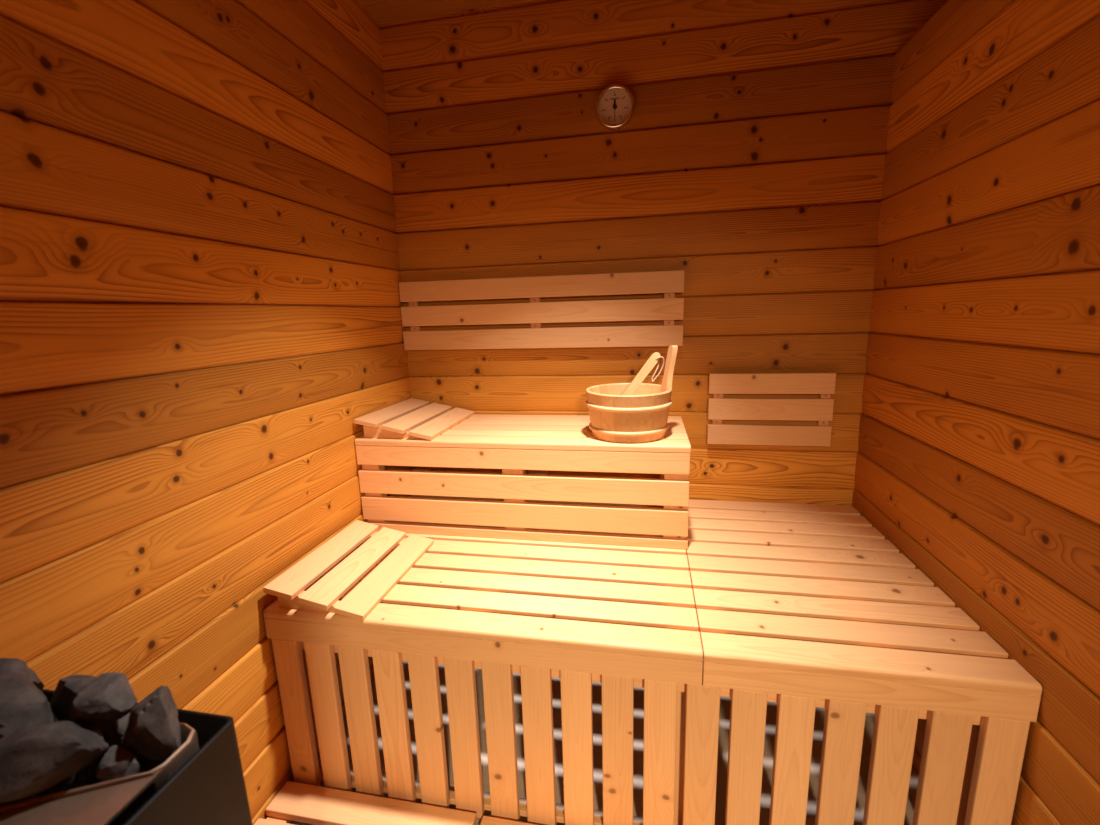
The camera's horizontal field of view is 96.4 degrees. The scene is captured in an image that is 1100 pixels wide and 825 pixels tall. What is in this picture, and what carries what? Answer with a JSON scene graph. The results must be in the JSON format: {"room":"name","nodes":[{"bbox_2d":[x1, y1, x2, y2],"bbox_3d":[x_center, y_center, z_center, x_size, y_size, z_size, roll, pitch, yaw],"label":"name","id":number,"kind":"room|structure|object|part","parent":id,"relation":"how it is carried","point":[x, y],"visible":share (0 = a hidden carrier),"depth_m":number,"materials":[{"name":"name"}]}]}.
{"room":"sauna","nodes":[
{"label":"sauna","id":0,"kind":"room"},
{"bbox_2d":[0,0,412,824],"bbox_3d":[-0.791,-0.069,0.955,0.048,2.290,2.176,0,12,11],"label":"wall","id":1,"kind":"structure","parent":0,"point":[200,275],"depth_m":1.02,"materials":[{"name":"brown wood"}]},
{"bbox_2d":[356,0,527,23],"bbox_3d":[0.128,-1.173,0.530,1.998,0.032,2.207,0,12,11],"label":"ceiling","id":2,"kind":"structure","parent":0,"point":[381,11],"depth_m":1.66,"materials":[{"name":"brown wood"}]},
{"bbox_2d":[290,661,918,824],"bbox_3d":[0.085,1.207,0.406,1.998,0.048,3.424,0,12,11],"label":"floor","id":3,"kind":"structure","parent":0,"point":[638,698],"depth_m":1.41,"materials":[{"name":"tile"}]},
{"bbox_2d":[0,689,252,824],"bbox_3d":[-0.603,0.779,0.638,0.376,0.740,0.230,0,12,11],"label":"heater","id":4,"kind":"object","parent":3,"relation":"on","point":[202,782],"visible":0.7,"depth_m":0.57,"materials":[{"name":"black metal"}]},
{"bbox_2d":[0,658,43,689],"bbox_3d":[-0.744,0.367,0.668,0.092,0.061,0.049,0,12,11],"label":"stone","id":5,"kind":"object","parent":4,"relation":"on","point":[7,665],"visible":0.48,"depth_m":0.67,"materials":[{"name":"grey stone"}]},
{"bbox_2d":[0,673,55,738],"bbox_3d":[-0.663,0.367,0.603,0.132,0.073,0.063,5,13,30],"label":"stone","id":6,"kind":"object","parent":4,"relation":"on","point":[22,704],"visible":0.73,"depth_m":0.59,"materials":[{"name":"grey stone"}]},
{"bbox_2d":[0,721,107,802],"bbox_3d":[-0.583,0.388,0.543,0.150,0.066,0.066,-7,12,-23],"label":"stone","id":7,"kind":"object","parent":4,"relation":"on","point":[34,759],"visible":1,"depth_m":0.54,"materials":[{"name":"grey stone"}]},
{"bbox_2d":[35,770,80,795],"bbox_3d":[-0.654,0.474,0.645,0.063,0.061,0.058,5,13,31],"label":"stone","id":8,"kind":"object","parent":4,"relation":"in","point":[73,778],"visible":0.07,"depth_m":0.64,"materials":[{"name":"grey stone"}]},
{"bbox_2d":[36,780,87,797],"bbox_3d":[-0.582,0.462,0.575,0.065,0.055,0.060,-7,13,-26],"label":"stone","id":9,"kind":"object","parent":4,"relation":"in","point":[80,783],"visible":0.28,"depth_m":0.58,"materials":[{"name":"grey stone"}]},
{"bbox_2d":[50,675,95,721],"bbox_3d":[-0.610,0.376,0.641,0.073,0.076,0.044,0,12,11],"label":"stone","id":10,"kind":"object","parent":4,"relation":"on","point":[68,687],"visible":0.41,"depth_m":0.62,"materials":[{"name":"grey stone"}]},
{"bbox_3d":[-0.623,0.426,0.535,0.331,0.004,0.138,0,12,11],"label":"plate","id":11,"kind":"part","parent":4,"relation":"part of","materials":[{"name":"metal"}]},
{"bbox_2d":[84,750,143,785],"bbox_3d":[-0.555,0.458,0.626,0.059,0.064,0.054,0,12,11],"label":"stone","id":12,"kind":"object","parent":4,"relation":"in","point":[90,771],"visible":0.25,"depth_m":0.61,"materials":[{"name":"grey stone"}]},
{"bbox_2d":[91,713,129,748],"bbox_3d":[-0.561,0.402,0.626,0.062,0.048,0.047,-3,11,-8],"label":"stone","id":13,"kind":"object","parent":12,"relation":"on","point":[113,732],"visible":0.24,"depth_m":0.61,"materials":[{"name":"grey stone"}]},
{"bbox_2d":[70,672,136,724],"bbox_3d":[-0.545,0.355,0.600,0.071,0.048,0.057,7,14,36],"label":"stone","id":14,"kind":"object","parent":13,"relation":"on","point":[109,697],"visible":1,"depth_m":0.59,"materials":[{"name":"grey stone"}]},
{"bbox_2d":[96,745,135,780],"bbox_3d":[-0.502,0.407,0.573,0.034,0.033,0.037,-6,12,-22],"label":"stone","id":15,"kind":"object","parent":4,"relation":"on","point":[117,760],"visible":1,"depth_m":0.56,"materials":[{"name":"grey stone"}]},
{"bbox_2d":[122,685,180,760],"bbox_3d":[-0.487,0.382,0.599,0.056,0.097,0.061,-11,15,-39],"label":"stone","id":16,"kind":"object","parent":4,"relation":"on","point":[152,731],"visible":0.99,"depth_m":0.58,"materials":[{"name":"grey stone"}]},
{"bbox_2d":[254,781,476,824],"bbox_3d":[-0.467,1.032,1.133,0.531,0.041,0.280,0,12,11],"label":"duckboard","id":17,"kind":"object","parent":3,"relation":"on","point":[295,801],"visible":1,"depth_m":1.23,"materials":[{"name":"brown wood"}]},
{"bbox_2d":[263,495,702,824],"bbox_3d":[-0.108,0.674,1.598,1.055,0.539,0.876,0,12,11],"label":"bench","id":18,"kind":"object","parent":3,"relation":"on","point":[620,618],"visible":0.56,"depth_m":1.19,"materials":[{"name":"brown wood"}]},
{"bbox_3d":[-0.662,0.777,1.351,0.058,0.467,0.048,0,12,11],"label":"leg","id":19,"kind":"part","parent":18,"relation":"part of","materials":[{"name":"brown wood"}]},
{"bbox_2d":[263,520,433,620],"bbox_3d":[-0.535,0.421,1.381,0.266,0.067,0.405,0,12,11],"label":"headrest cover","id":20,"kind":"object","parent":18,"relation":"on","point":[289,587],"visible":1,"depth_m":1.32,"materials":[{"name":"brown wood"}]},
{"bbox_3d":[-0.176,0.999,1.261,1.048,0.017,0.023,0,12,11],"label":"rail","id":21,"kind":"part","parent":18,"relation":"part of","materials":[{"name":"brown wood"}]},
{"bbox_3d":[-0.189,0.587,1.178,1.048,0.040,0.023,0,12,11],"label":"rail","id":22,"kind":"part","parent":18,"relation":"part of","materials":[{"name":"brown wood"}]},
{"bbox_2d":[355,414,690,548],"bbox_3d":[-0.074,0.207,1.734,1.060,0.320,0.416,0,12,11],"label":"bench","id":23,"kind":"object","parent":18,"relation":"on","point":[513,444],"visible":0.81,"depth_m":1.54,"materials":[{"name":"brown wood"}]},
{"bbox_3d":[-0.593,0.270,1.676,0.062,0.249,0.037,0,12,11],"label":"leg","id":24,"kind":"part","parent":23,"relation":"part of","materials":[{"name":"brown wood"}]},
{"bbox_2d":[354,398,473,439],"bbox_3d":[-0.467,0.015,1.768,0.266,0.067,0.405,0,12,11],"label":"headrest cover","id":25,"kind":"object","parent":23,"relation":"on","point":[409,418],"visible":1,"depth_m":1.69,"materials":[{"name":"brown wood"}]},
{"bbox_3d":[-0.527,0.200,2.014,0.062,0.249,0.046,0,12,11],"label":"leg","id":26,"kind":"part","parent":23,"relation":"part of","materials":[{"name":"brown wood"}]},
{"bbox_3d":[-0.112,0.274,1.583,0.068,0.249,0.037,0,12,11],"label":"leg","id":27,"kind":"part","parent":23,"relation":"part of","materials":[{"name":"brown wood"}]},
{"bbox_3d":[-0.108,0.389,1.574,1.058,0.027,0.022,0,12,11],"label":"rail","id":28,"kind":"part","parent":23,"relation":"part of","materials":[{"name":"brown wood"}]},
{"bbox_3d":[-0.046,0.204,1.920,0.068,0.249,0.046,0,12,11],"label":"leg","id":29,"kind":"part","parent":23,"relation":"part of","materials":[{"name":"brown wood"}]},
{"bbox_2d":[586,345,677,442],"bbox_3d":[0.244,-0.066,1.532,0.267,0.273,0.267,8,15,40],"label":"bucket","id":30,"kind":"object","parent":23,"relation":"on","point":[641,416],"visible":0.99,"depth_m":1.45,"materials":[{"name":"brown wood"}]},
{"bbox_2d":[623,352,664,394],"bbox_3d":[0.248,-0.066,1.526,0.199,0.239,0.064,-3,11,-6],"label":"ladle","id":31,"kind":"object","parent":30,"relation":"in","point":[651,362],"visible":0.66,"depth_m":1.50,"materials":[{"name":"wood"}]},
{"bbox_3d":[0.378,0.278,1.487,0.068,0.249,0.037,0,12,11],"label":"leg","id":32,"kind":"part","parent":23,"relation":"part of","materials":[{"name":"brown wood"}]},
{"bbox_3d":[0.307,0.785,1.162,0.063,0.467,0.048,0,12,11],"label":"leg","id":33,"kind":"part","parent":18,"relation":"part of","materials":[{"name":"brown wood"}]},
{"bbox_2d":[480,816,535,824],"bbox_3d":[0.073,1.038,1.028,0.538,0.038,0.280,0,12,11],"label":"duckboard","id":34,"kind":"object","parent":3,"relation":"on","point":[486,820],"visible":1,"depth_m":1.19,"materials":[{"name":"brown wood"}]},
{"bbox_2d":[682,499,1041,824],"bbox_3d":[0.691,0.680,1.442,0.634,0.539,0.876,0,12,11],"label":"bench","id":35,"kind":"object","parent":3,"relation":"on","point":[801,608],"visible":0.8,"depth_m":1.04,"materials":[{"name":"brown wood"}]},
{"bbox_3d":[0.625,0.594,1.020,0.595,0.040,0.023,0,12,11],"label":"rail","id":36,"kind":"part","parent":35,"relation":"part of","materials":[{"name":"brown wood"}]},
{"bbox_3d":[0.897,0.789,1.047,0.066,0.467,0.048,0,12,11],"label":"leg","id":37,"kind":"part","parent":35,"relation":"part of","materials":[{"name":"brown wood"}]},
{"bbox_2d":[378,0,947,505],"bbox_3d":[0.368,-0.274,1.799,1.998,2.290,0.048,0,12,11],"label":"wall","id":38,"kind":"structure","parent":0,"point":[749,161],"depth_m":1.69,"materials":[{"name":"brown wood"}]},
{"bbox_2d":[399,270,684,349],"bbox_3d":[-0.053,-0.369,1.821,1.060,0.262,0.031,0,12,11],"label":"backrest","id":39,"kind":"object","parent":38,"relation":"attached to","point":[669,308],"visible":1,"depth_m":1.80,"materials":[{"name":"brown wood"}]},
{"bbox_2d":[595,84,634,129],"bbox_3d":[0.216,-1.015,1.636,0.133,0.133,0.028,0,12,11],"label":"gauge","id":40,"kind":"object","parent":38,"relation":"attached to","point":[615,105],"visible":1,"depth_m":1.63,"materials":[{"name":"silver metal"}]},
{"bbox_2d":[707,373,835,446],"bbox_3d":[0.770,-0.012,1.733,0.409,0.256,0.031,0,12,11],"label":"backrest","id":41,"kind":"object","parent":38,"relation":"attached to","point":[820,409],"visible":1,"depth_m":1.72,"materials":[{"name":"brown wood"}]},
{"bbox_2d":[852,0,1099,824],"bbox_3d":[0.891,0.099,0.659,0.048,1.975,2.176,0,12,11],"label":"wall","id":42,"kind":"structure","parent":0,"point":[978,457],"depth_m":1.02,"materials":[{"name":"brown wood"}]}
]}

